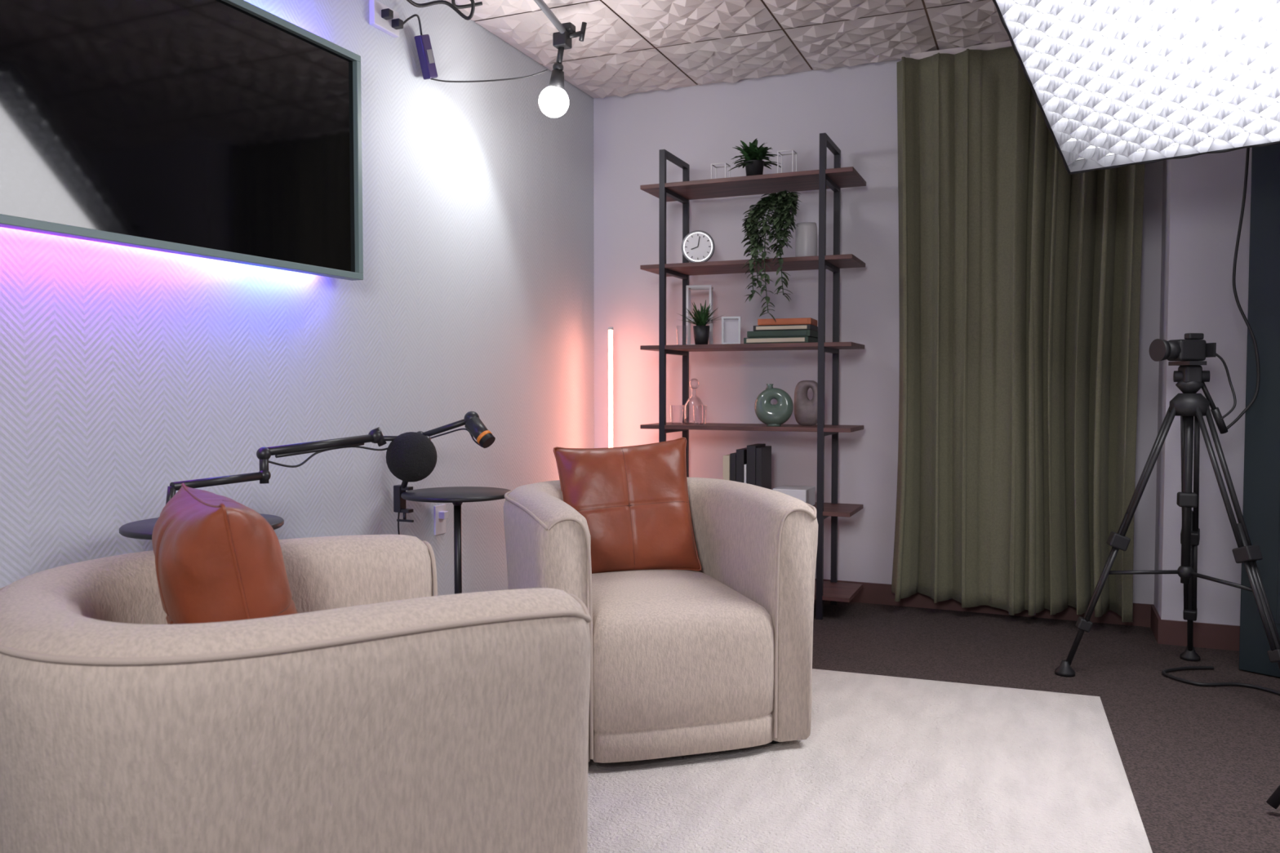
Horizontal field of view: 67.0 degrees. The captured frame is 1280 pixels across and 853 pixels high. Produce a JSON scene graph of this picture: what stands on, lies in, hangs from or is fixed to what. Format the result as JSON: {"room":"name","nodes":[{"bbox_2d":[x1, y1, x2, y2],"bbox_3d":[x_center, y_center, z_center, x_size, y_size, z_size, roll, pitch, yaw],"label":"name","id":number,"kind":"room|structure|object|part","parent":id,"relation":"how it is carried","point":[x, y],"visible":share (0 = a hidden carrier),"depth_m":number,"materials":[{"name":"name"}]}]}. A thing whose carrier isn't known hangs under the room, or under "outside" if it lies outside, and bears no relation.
{"room":"podcast studio","nodes":[
{"label":"podcast studio","id":0,"kind":"room"},
{"bbox_2d":[0,0,594,595],"bbox_3d":[-1.474,-0.356,2.501,0.100,2.630,6.100,1,2,23],"label":"wall","id":1,"kind":"structure","parent":0,"point":[127,373],"depth_m":3.50,"materials":[{"name":"paint"}]},
{"bbox_2d":[0,0,363,280],"bbox_3d":[-1.271,-0.859,2.695,0.100,0.760,1.390,1,3,23],"label":"wall tv","id":2,"kind":"object","parent":1,"relation":"attached to","point":[228,131],"visible":1,"depth_m":2.65,"materials":[{"name":"black glass"}]},
{"bbox_3d":[-1.248,-0.490,2.700,0.050,0.022,1.390,1,3,23],"label":"frame","id":3,"kind":"part","parent":2,"relation":"part of","materials":[{"name":"grey"}]},
{"bbox_3d":[-1.248,-1.227,2.670,0.050,0.022,1.390,1,3,23],"label":"frame","id":4,"kind":"part","parent":2,"relation":"part of","materials":[{"name":"grey metal"}]},
{"bbox_3d":[-0.979,-0.884,3.313,0.050,0.716,0.022,1,3,23],"label":"frame","id":5,"kind":"part","parent":2,"relation":"part of","materials":[{"name":"grey metal"}]},
{"bbox_2d":[368,0,403,37],"bbox_3d":[-0.927,-1.504,3.560,0.058,0.090,0.150,1,2,23],"label":"outlet box","id":6,"kind":"object","parent":1,"relation":"attached to","point":[382,17],"visible":1,"depth_m":3.53,"materials":[{"name":"white plastic"}]},
{"bbox_2d":[403,13,437,79],"bbox_3d":[-0.849,-1.458,3.710,0.042,0.214,0.219,1,2,23],"label":"box","id":7,"kind":"object","parent":1,"relation":"attached to","point":[423,43],"visible":1,"depth_m":3.74,"materials":[{"name":"purple plastic"}]},
{"bbox_2d":[431,69,547,82],"bbox_3d":[-0.606,-1.412,3.896,0.476,0.096,0.045,-1,2,-21],"label":"power cable","id":8,"kind":"object","parent":7,"relation":"hanging from","point":[546,69],"visible":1,"depth_m":3.91,"materials":[{"name":"black plastic"}]},
{"bbox_2d":[434,504,448,535],"bbox_3d":[-0.806,0.382,3.954,0.035,0.120,0.075,1,2,23],"label":"wall outlet","id":9,"kind":"object","parent":1,"relation":"attached to","point":[441,514],"visible":1,"depth_m":3.94,"materials":[{"name":"white plastic"}]},
{"bbox_2d":[475,0,984,84],"bbox_3d":[0.269,-1.690,1.718,3.880,0.100,6.300,1,2,23],"label":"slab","id":10,"kind":"object","parent":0,"point":[925,8],"depth_m":4.21,"materials":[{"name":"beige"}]},
{"bbox_2d":[444,0,1009,98],"bbox_3d":[0.269,-1.619,1.719,3.671,0.030,6.096,1,2,23],"label":"ceiling","id":11,"kind":"structure","parent":10,"relation":"attached to","point":[856,41],"depth_m":4.25,"materials":[{"name":"white tile"}]},
{"bbox_2d":[406,0,482,20],"bbox_3d":[-0.751,-1.629,3.709,0.349,0.096,0.108,-2,3,-35],"label":"coiled cable","id":12,"kind":"object","parent":11,"relation":"hanging from","point":[455,7],"visible":1,"depth_m":3.74,"materials":[{"name":"black plastic"}]},
{"bbox_2d":[533,0,586,117],"bbox_3d":[-0.473,-1.473,3.502,0.198,0.457,1.027,1,2,20],"label":"lamp","id":13,"kind":"object","parent":11,"relation":"hanging from","point":[553,100],"visible":1,"depth_m":3.90,"materials":[{"name":"white"}]},
{"bbox_3d":[-0.351,-1.324,3.945,0.124,0.124,0.124,1,2,23],"label":"glass bulb","id":14,"kind":"part","parent":13,"relation":"part of","materials":[{"name":"white glass"}]},
{"bbox_2d":[548,69,564,89],"bbox_3d":[-0.342,-1.404,3.938,0.068,0.087,0.068,1,2,23],"label":"socket","id":15,"kind":"object","parent":13,"relation":"attached to","point":[557,79],"depth_m":3.91,"materials":[{"name":"black plastic"}]},
{"bbox_3d":[-0.324,-1.509,3.926,0.043,0.114,0.024,1,2,23],"label":"stem","id":16,"kind":"part","parent":13,"relation":"part of","materials":[{"name":"black metal"}]},
{"bbox_3d":[-0.281,-1.584,3.921,0.108,0.039,0.020,0,2,6],"label":"lock lever","id":17,"kind":"part","parent":13,"relation":"part of","materials":[{"name":"black metal"}]},
{"bbox_2d":[891,40,1145,622],"bbox_3d":[1.671,-0.436,4.324,1.067,2.565,0.190,1,2,23],"label":"curtain","id":18,"kind":"object","parent":11,"relation":"hanging from","point":[1020,274],"visible":0.91,"depth_m":4.34,"materials":[{"name":"green fabric"}]},
{"bbox_2d":[593,59,1163,604],"bbox_3d":[1.466,-0.441,4.630,3.880,2.630,0.100,1,2,23],"label":"wall","id":19,"kind":"structure","parent":0,"point":[855,106],"depth_m":4.88,"materials":[{"name":"white paint"}]},
{"bbox_2d":[814,578,1153,626],"bbox_3d":[1.010,0.818,4.811,2.740,0.100,0.012,1,2,23],"label":"baseboard","id":20,"kind":"structure","parent":19,"relation":"attached to","point":[870,593],"depth_m":4.58,"materials":[{"name":"red wood"}]},
{"bbox_2d":[1150,604,1160,642],"bbox_3d":[2.211,0.844,4.146,0.012,0.100,0.300,1,2,23],"label":"baseboard","id":21,"kind":"structure","parent":19,"relation":"attached to","point":[1155,616],"depth_m":4.13,"materials":[{"name":"red wood"}]},
{"bbox_2d":[812,599,1279,852],"bbox_3d":[0.269,1.038,1.827,3.880,0.100,6.300,1,2,23],"label":"floor","id":22,"kind":"structure","parent":0,"point":[1201,764],"depth_m":3.40,"materials":[{"name":"carpet"}]},
{"bbox_2d":[119,513,284,539],"bbox_3d":[-1.133,0.604,2.527,0.390,0.709,0.390,1,2,23],"label":"side table","id":23,"kind":"object","parent":22,"relation":"on","point":[142,529],"visible":0.17,"depth_m":2.45,"materials":[{"name":"black metal"}]},
{"bbox_2d":[158,426,437,517],"bbox_3d":[-0.941,0.125,2.738,0.156,0.229,0.864,2,3,41],"label":"microphone boom arm","id":24,"kind":"object","parent":23,"relation":"on","point":[411,456],"visible":0.98,"depth_m":2.91,"materials":[{"name":"black metal"}]},
{"bbox_3d":[-1.089,0.141,2.509,0.022,0.028,0.269,1,3,31],"label":"arm","id":25,"kind":"part","parent":24,"relation":"part of","materials":[{"name":"black metal"}]},
{"bbox_3d":[-1.021,0.111,2.626,0.024,0.090,0.030,-1,2,-22],"label":"elbow post","id":26,"kind":"part","parent":24,"relation":"part of","materials":[{"name":"black metal"}]},
{"bbox_3d":[-0.914,0.052,2.788,0.024,0.046,0.389,2,3,34],"label":"arm","id":27,"kind":"part","parent":24,"relation":"part of","materials":[{"name":"black metal"}]},
{"bbox_2d":[400,486,510,594],"bbox_3d":[-0.683,0.579,3.629,0.410,0.669,0.410,1,2,23],"label":"side table","id":28,"kind":"object","parent":22,"relation":"on","point":[456,495],"visible":0.59,"depth_m":3.61,"materials":[{"name":"black metal"}]},
{"bbox_2d":[393,411,495,534],"bbox_3d":[-0.664,0.421,3.676,0.443,0.967,0.371,1,2,23],"label":"microphone boom arm","id":29,"kind":"object","parent":28,"relation":"on","point":[472,421],"visible":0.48,"depth_m":3.51,"materials":[{"name":"black metal"}]},
{"bbox_3d":[-0.874,0.351,3.602,0.070,0.008,0.008,1,2,23],"label":"screw handle","id":30,"kind":"part","parent":29,"relation":"part of","materials":[{"name":"black metal"}]},
{"bbox_3d":[-0.709,0.006,3.530,0.217,0.086,0.022,1,2,17],"label":"arm","id":31,"kind":"part","parent":29,"relation":"part of","materials":[{"name":"black metal"}]},
{"bbox_3d":[-0.683,0.583,3.629,0.028,0.644,0.028,1,2,23],"label":"post","id":32,"kind":"part","parent":28,"relation":"part of","materials":[{"name":"black metal"}]},
{"bbox_2d":[608,327,613,447],"bbox_3d":[-0.153,0.170,5.061,0.200,1.375,0.200,1,2,23],"label":"floor lamp","id":33,"kind":"object","parent":22,"relation":"on","point":[610,329],"visible":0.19,"depth_m":5.04,"materials":[{"name":"white plastic"}]},
{"bbox_3d":[-0.161,0.151,5.077,0.010,1.330,0.010,1,2,23],"label":"rail","id":34,"kind":"part","parent":33,"relation":"part of","materials":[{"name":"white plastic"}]},
{"bbox_2d":[640,133,866,619],"bbox_3d":[0.540,-0.228,4.685,1.024,2.200,0.350,1,2,23],"label":"shelf","id":35,"kind":"object","parent":22,"relation":"on","point":[823,179],"visible":0.8,"depth_m":4.63,"materials":[{"name":"black metal"}]},
{"bbox_3d":[0.110,-0.228,4.688,0.028,2.200,0.024,1,2,23],"label":"post","id":36,"kind":"part","parent":35,"relation":"part of","materials":[{"name":"black metal"}]},
{"bbox_3d":[0.235,-0.240,4.988,0.028,2.200,0.024,1,2,23],"label":"post","id":37,"kind":"part","parent":35,"relation":"part of","materials":[{"name":"black metal"}]},
{"bbox_2d":[684,378,704,424],"bbox_3d":[0.268,-0.125,4.786,0.100,0.226,0.100,1,2,23],"label":"glass decanter","id":38,"kind":"object","parent":35,"relation":"on","point":[691,379],"visible":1,"depth_m":4.78,"materials":[{"name":"clear glass"}]},
{"bbox_2d":[681,230,715,262],"bbox_3d":[0.281,-0.866,4.673,0.161,0.162,0.048,0,2,6],"label":"desk clock","id":39,"kind":"object","parent":35,"relation":"on","point":[698,246],"visible":0.94,"depth_m":4.66,"materials":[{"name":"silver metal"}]},
{"bbox_2d":[676,299,720,344],"bbox_3d":[0.294,-0.498,4.634,0.241,0.212,0.200,0,2,9],"label":"spider plant","id":40,"kind":"object","parent":35,"relation":"on","point":[701,331],"visible":0.99,"depth_m":4.61,"materials":[{"name":"green plant"}]},
{"bbox_3d":[0.295,-0.437,4.643,0.080,0.090,0.080,1,2,23],"label":"pot","id":41,"kind":"part","parent":40,"relation":"part of","materials":[{"name":"black ceramic"}]},
{"bbox_2d":[685,284,713,344],"bbox_3d":[0.299,-0.550,4.843,0.125,0.300,0.125,0,2,8],"label":"lantern","id":42,"kind":"object","parent":35,"relation":"on","point":[688,288],"visible":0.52,"depth_m":4.79,"materials":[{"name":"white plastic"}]},
{"bbox_3d":[0.291,-0.692,4.781,0.103,0.011,0.011,0,2,8],"label":"rail","id":43,"kind":"part","parent":42,"relation":"part of","materials":[{"name":"white plastic"}]},
{"bbox_3d":[0.307,-0.697,4.894,0.103,0.011,0.011,0,2,8],"label":"rail","id":44,"kind":"part","parent":42,"relation":"part of","materials":[{"name":"white plastic"}]},
{"bbox_2d":[693,405,706,425],"bbox_3d":[0.290,-0.054,4.672,0.068,0.095,0.068,1,2,23],"label":"glass tumbler","id":45,"kind":"object","parent":35,"relation":"on","point":[693,406],"visible":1,"depth_m":4.66,"materials":[{"name":"clear glass"}]},
{"bbox_2d":[711,162,730,178],"bbox_3d":[0.387,-1.212,4.638,0.076,0.087,0.076,1,2,23],"label":"candle holder","id":46,"kind":"object","parent":35,"relation":"on","point":[725,163],"visible":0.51,"depth_m":4.62,"materials":[{"name":"white metal"}]},
{"bbox_2d":[721,316,740,344],"bbox_3d":[0.438,-0.460,4.647,0.090,0.135,0.020,0,2,8],"label":"picture frame","id":47,"kind":"object","parent":35,"relation":"on","point":[731,326],"visible":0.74,"depth_m":4.65,"materials":[{"name":"grey paint"}]},
{"bbox_2d":[724,319,738,342],"bbox_3d":[0.439,-0.460,4.653,0.070,0.115,0.004,0,2,8],"label":"picture","id":48,"kind":"object","parent":47,"relation":"on","point":[731,326],"depth_m":4.65,"materials":[{"name":"white paper"}]},
{"bbox_2d":[723,443,771,489],"bbox_3d":[0.517,0.231,4.653,0.190,0.290,0.180,1,2,23],"label":"upright books","id":49,"kind":"object","parent":35,"relation":"on","point":[750,464],"visible":0.55,"depth_m":4.57,"materials":[{"name":"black paper"}]},
{"bbox_2d":[723,453,729,479],"bbox_3d":[0.444,0.255,4.684,0.033,0.240,0.180,1,2,23],"label":"book","id":50,"kind":"object","parent":49,"relation":"on","point":[726,457],"depth_m":4.60,"materials":[{"name":"beige paper"}]},
{"bbox_2d":[729,452,736,481],"bbox_3d":[0.474,0.250,4.672,0.028,0.250,0.180,1,2,23],"label":"book","id":51,"kind":"object","parent":49,"relation":"on","point":[732,455],"depth_m":4.59,"materials":[{"name":"black paper"}]},
{"bbox_2d":[736,447,746,483],"bbox_3d":[0.506,0.241,4.658,0.038,0.270,0.180,1,2,23],"label":"book","id":52,"kind":"object","parent":49,"relation":"on","point":[741,454],"depth_m":4.57,"materials":[{"name":"black paper"}]},
{"bbox_2d":[744,463,746,483],"bbox_3d":[0.530,0.276,4.649,0.010,0.200,0.180,1,2,23],"label":"book","id":53,"kind":"object","parent":49,"relation":"on","point":[745,464],"depth_m":4.56,"materials":[{"name":"white paper"}]},
{"bbox_2d":[728,137,781,176],"bbox_3d":[0.559,-1.265,4.586,0.245,0.198,0.249,-2,3,-33],"label":"potted plant","id":54,"kind":"object","parent":35,"relation":"on","point":[753,155],"visible":0.99,"depth_m":4.54,"materials":[{"name":"green plant"}]},
{"bbox_3d":[0.541,-1.208,4.574,0.096,0.085,0.096,1,2,23],"label":"pot","id":55,"kind":"part","parent":54,"relation":"part of","materials":[{"name":"black ceramic"}]},
{"bbox_2d":[754,383,793,426],"bbox_3d":[0.629,-0.101,4.549,0.182,0.198,0.108,0,2,5],"label":"vase","id":56,"kind":"object","parent":35,"relation":"on","point":[771,415],"visible":1,"depth_m":4.52,"materials":[{"name":"green ceramic"}]},
{"bbox_2d":[741,190,817,322],"bbox_3d":[0.648,-0.782,4.471,0.259,0.610,0.346,2,3,39],"label":"ivy plant","id":57,"kind":"object","parent":35,"relation":"on","point":[783,202],"visible":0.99,"depth_m":4.40,"materials":[{"name":"green plant"}]},
{"bbox_3d":[0.647,-0.783,4.466,0.225,0.528,0.020,-2,3,-45],"label":"stem","id":58,"kind":"part","parent":57,"relation":"part of","materials":[{"name":"green plant"}]},
{"bbox_3d":[0.678,-0.824,4.459,0.018,0.449,0.198,1,2,23],"label":"stem","id":59,"kind":"part","parent":57,"relation":"part of","materials":[{"name":"green plant"}]},
{"bbox_2d":[743,317,817,343],"bbox_3d":[0.671,-0.448,4.581,0.320,0.115,0.216,1,2,23],"label":"book stack","id":60,"kind":"object","parent":35,"relation":"on","point":[805,330],"visible":0.87,"depth_m":4.49,"materials":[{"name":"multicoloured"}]},
{"bbox_2d":[777,149,797,173],"bbox_3d":[0.684,-1.219,4.492,0.076,0.112,0.076,1,2,23],"label":"candle holder","id":61,"kind":"object","parent":35,"relation":"on","point":[793,150],"visible":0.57,"depth_m":4.47,"materials":[{"name":"white metal"}]},
{"bbox_3d":[0.638,-1.218,4.473,0.006,0.107,0.006,1,2,23],"label":"leg","id":62,"kind":"part","parent":61,"relation":"part of","materials":[{"name":"white plastic"}]},
{"bbox_3d":[0.703,-1.216,4.447,0.006,0.107,0.006,1,2,23],"label":"leg","id":63,"kind":"part","parent":61,"relation":"part of","materials":[{"name":"white plastic"}]},
{"bbox_2d":[772,484,815,506],"bbox_3d":[0.731,0.334,4.589,0.160,0.090,0.200,1,2,23],"label":"storage box","id":64,"kind":"object","parent":35,"relation":"on","point":[806,494],"visible":0.59,"depth_m":4.52,"materials":[{"name":"white cardboard"}]},
{"bbox_2d":[794,380,817,426],"bbox_3d":[0.793,-0.111,4.578,0.125,0.215,0.070,1,2,23],"label":"sculptural vase","id":65,"kind":"object","parent":35,"relation":"on","point":[805,409],"visible":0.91,"depth_m":4.55,"materials":[{"name":"beige ceramic"}]},
{"bbox_3d":[0.823,-0.216,4.390,0.028,2.200,0.024,1,2,23],"label":"post","id":66,"kind":"part","parent":35,"relation":"part of","materials":[{"name":"black metal"}]},
{"bbox_3d":[0.949,-0.228,4.690,0.028,2.200,0.024,1,2,23],"label":"post","id":67,"kind":"part","parent":35,"relation":"part of","materials":[{"name":"black metal"}]},
{"bbox_2d":[586,668,1152,852],"bbox_3d":[0.134,0.962,2.277,2.120,0.012,3.030,1,2,23],"label":"area rug","id":68,"kind":"object","parent":22,"relation":"on","point":[886,764],"visible":0.45,"depth_m":2.54,"materials":[{"name":"white carpet"}]},
{"bbox_2d":[0,534,591,852],"bbox_3d":[-0.637,0.614,1.680,0.861,0.730,0.866,-2,3,-33],"label":"armchair","id":69,"kind":"object","parent":68,"relation":"on","point":[388,713],"visible":0.94,"depth_m":1.32,"materials":[{"name":"beige fabric"}]},
{"bbox_2d":[151,483,297,624],"bbox_3d":[-0.777,0.333,1.814,0.239,0.425,0.435,-2,3,-35],"label":"throw pillow","id":70,"kind":"object","parent":69,"relation":"on","point":[217,559],"visible":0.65,"depth_m":1.65,"materials":[{"name":"brown leather"}]},
{"bbox_2d":[503,477,817,763],"bbox_3d":[0.013,0.557,3.078,0.866,0.730,0.861,-1,2,-17],"label":"armchair","id":71,"kind":"object","parent":68,"relation":"on","point":[717,657],"visible":0.78,"depth_m":2.73,"materials":[{"name":"beige fabric"}]},
{"bbox_2d":[553,437,702,573],"bbox_3d":[-0.043,0.275,3.242,0.483,0.470,0.214,0,2,-10],"label":"throw pillow","id":72,"kind":"object","parent":71,"relation":"on","point":[633,500],"visible":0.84,"depth_m":3.18,"materials":[{"name":"brown leather"}]},
{"bbox_2d":[591,569,774,763],"bbox_3d":[0.034,0.689,3.012,0.566,0.423,0.712,-1,2,-17],"label":"seat cushion","id":73,"kind":"object","parent":71,"relation":"on","point":[683,660],"depth_m":2.69,"materials":[{"name":"beige fabric"}]},
{"bbox_2d":[992,0,1279,808],"bbox_3d":[1.666,-0.280,2.557,1.423,2.448,1.041,2,3,41],"label":"studio softbox","id":74,"kind":"object","parent":22,"relation":"on","point":[1113,84],"visible":1,"depth_m":2.91,"materials":[{"name":"white fabric"}]},
{"bbox_3d":[1.155,-1.165,2.979,0.008,0.619,0.954,2,3,43],"label":"rim cord","id":75,"kind":"part","parent":74,"relation":"part of","materials":[{"name":"fabric"}]},
{"bbox_2d":[1004,0,1279,159],"bbox_3d":[1.595,-1.194,2.599,1.150,0.607,0.941,2,3,43],"label":"diffuser","id":76,"kind":"object","parent":74,"relation":"attached to","point":[1108,79],"depth_m":2.90,"materials":[{"name":"white fabric"}]},
{"bbox_3d":[1.902,-0.857,2.937,1.161,0.013,0.011,2,3,43],"label":"rim cord","id":77,"kind":"part","parent":74,"relation":"part of","materials":[{"name":"fabric"}]},
{"bbox_2d":[1226,147,1260,429],"bbox_3d":[2.182,-0.519,3.507,0.128,1.084,0.037,0,2,3],"label":"hanging cable","id":78,"kind":"object","parent":74,"relation":"hanging from","point":[1238,304],"visible":0.88,"depth_m":3.50,"materials":[{"name":"black plastic"}]},
{"bbox_3d":[1.762,0.646,2.354,0.411,0.614,0.026,1,2,13],"label":"stand leg","id":79,"kind":"part","parent":74,"relation":"part of","materials":[{"name":"black metal"}]},
{"bbox_2d":[1054,333,1279,676],"bbox_3d":[1.966,0.299,3.353,0.682,1.252,0.708,-1,2,-19],"label":"camera tripod","id":80,"kind":"object","parent":22,"relation":"on","point":[1191,352],"visible":1,"depth_m":3.43,"materials":[{"name":"black metal"}]},
{"bbox_3d":[1.672,0.611,3.540,0.223,0.592,0.051,1,2,23],"label":"leg","id":81,"kind":"part","parent":80,"relation":"part of","materials":[{"name":"black metal"}]},
{"bbox_3d":[1.689,0.572,3.550,0.125,0.317,0.016,1,2,13],"label":"leg","id":82,"kind":"part","parent":80,"relation":"part of","materials":[{"name":"black metal"}]},
{"bbox_3d":[1.682,0.573,3.520,0.125,0.317,0.016,1,2,15],"label":"leg","id":83,"kind":"part","parent":80,"relation":"part of","materials":[{"name":"black metal"}]},
{"bbox_3d":[1.827,0.173,3.504,0.189,0.493,0.018,1,2,13],"label":"leg","id":84,"kind":"part","parent":80,"relation":"part of","materials":[{"name":"black metal"}]},
{"bbox_3d":[1.818,0.175,3.466,0.189,0.493,0.018,1,2,15],"label":"leg","id":85,"kind":"part","parent":80,"relation":"part of","materials":[{"name":"black metal"}]},
{"bbox_2d":[1149,338,1170,361],"bbox_3d":[1.834,-0.269,3.409,0.025,0.080,0.080,-1,2,-12],"label":"hood","id":86,"kind":"object","parent":80,"relation":"attached to","point":[1159,349],"depth_m":3.40,"materials":[{"name":"black plastic"}]},
{"bbox_3d":[2.007,0.171,3.569,0.018,0.493,0.170,2,3,35],"label":"leg","id":87,"kind":"part","parent":80,"relation":"part of","materials":[{"name":"black metal"}]},
{"bbox_3d":[2.080,0.566,3.687,0.016,0.317,0.113,2,3,34],"label":"leg","id":88,"kind":"part","parent":80,"relation":"part of","materials":[{"name":"black metal"}]},
{"bbox_3d":[1.942,-0.224,3.431,0.070,0.014,0.100,0,2,-12],"label":"quick plate","id":89,"kind":"part","parent":80,"relation":"part of","materials":[{"name":"black metal"}]},
{"bbox_2d":[1175,379,1204,393],"bbox_3d":[1.955,-0.143,3.439,0.090,0.050,0.090,1,2,23],"label":"bowl","id":90,"kind":"object","parent":80,"relation":"on","point":[1186,386],"depth_m":3.41,"materials":[{"name":"black plastic"}]},
{"bbox_3d":[2.100,0.605,3.691,0.020,0.591,0.202,2,3,33],"label":"leg","id":91,"kind":"part","parent":80,"relation":"part of","materials":[{"name":"black metal"}]},
{"bbox_3d":[1.959,-0.178,3.436,0.110,0.040,0.040,1,2,23],"label":"tilt knob","id":92,"kind":"part","parent":80,"relation":"part of","materials":[{"name":"black plastic"}]},
{"bbox_3d":[1.968,-0.320,3.436,0.060,0.022,0.030,-1,2,-12],"label":"handle","id":93,"kind":"part","parent":80,"relation":"part of","materials":[{"name":"black plastic"}]},
{"bbox_3d":[2.105,0.567,3.671,0.016,0.317,0.113,1,3,32],"label":"leg","id":94,"kind":"part","parent":80,"relation":"part of","materials":[{"name":"black metal"}]},
{"bbox_3d":[2.041,0.172,3.547,0.018,0.493,0.170,1,3,32],"label":"leg","id":95,"kind":"part","parent":80,"relation":"part of","materials":[{"name":"black metal"}]},
{"bbox_3d":[2.030,-0.104,3.453,0.094,0.157,0.016,0,2,-7],"label":"pan handle","id":96,"kind":"part","parent":80,"relation":"part of","materials":[{"name":"black metal"}]},
{"bbox_3d":[1.985,0.181,3.311,0.018,0.494,0.202,-1,2,-21],"label":"leg","id":97,"kind":"part","parent":80,"relation":"part of","materials":[{"name":"black metal"}]},
{"bbox_3d":[2.022,0.180,3.325,0.018,0.494,0.202,-1,2,-19],"label":"leg","id":98,"kind":"part","parent":80,"relation":"part of","materials":[{"name":"black metal"}]},
{"bbox_3d":[2.060,0.625,3.179,0.170,0.592,0.183,1,2,23],"label":"leg","id":99,"kind":"part","parent":80,"relation":"part of","materials":[{"name":"black metal"}]},
{"bbox_3d":[2.041,0.586,3.186,0.016,0.318,0.133,-1,2,-21],"label":"leg","id":100,"kind":"part","parent":80,"relation":"part of","materials":[{"name":"black metal"}]},
{"bbox_3d":[2.069,0.586,3.196,0.016,0.318,0.133,-1,2,-19],"label":"leg","id":101,"kind":"part","parent":80,"relation":"part of","materials":[{"name":"black metal"}]},
{"bbox_2d":[1161,666,1279,695],"bbox_3d":[2.087,0.918,3.358,0.247,0.011,0.562,0,2,-12],"label":"cable","id":102,"kind":"object","parent":22,"relation":"on","point":[1164,672],"visible":1,"depth_m":3.44,"materials":[{"name":"black plastic"}]},
{"bbox_2d":[1153,147,1252,626],"bbox_3d":[2.652,-0.412,3.917,0.940,2.630,0.300,1,2,23],"label":"wall column","id":103,"kind":"structure","parent":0,"point":[1202,194],"depth_m":3.92,"materials":[{"name":"white paint"}]},
{"bbox_2d":[1157,619,1239,651],"bbox_3d":[2.587,0.857,3.827,0.952,0.100,0.012,1,2,23],"label":"baseboard","id":104,"kind":"structure","parent":103,"relation":"attached to","point":[1206,635],"depth_m":3.94,"materials":[{"name":"red wood"}]},
{"bbox_3d":[2.013,-0.297,1.044,0.100,2.630,6.100,1,2,23],"label":"wall","id":105,"kind":"structure","parent":0,"visible":0},
{"bbox_2d":[1239,143,1279,677],"bbox_3d":[2.509,-0.093,3.302,0.040,2.030,0.774,-2,3,-40],"label":"leaf","id":106,"kind":"object","parent":105,"relation":"attached to","point":[1261,479],"visible":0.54,"depth_m":3.54,"materials":[{"name":"black"}]}
]}

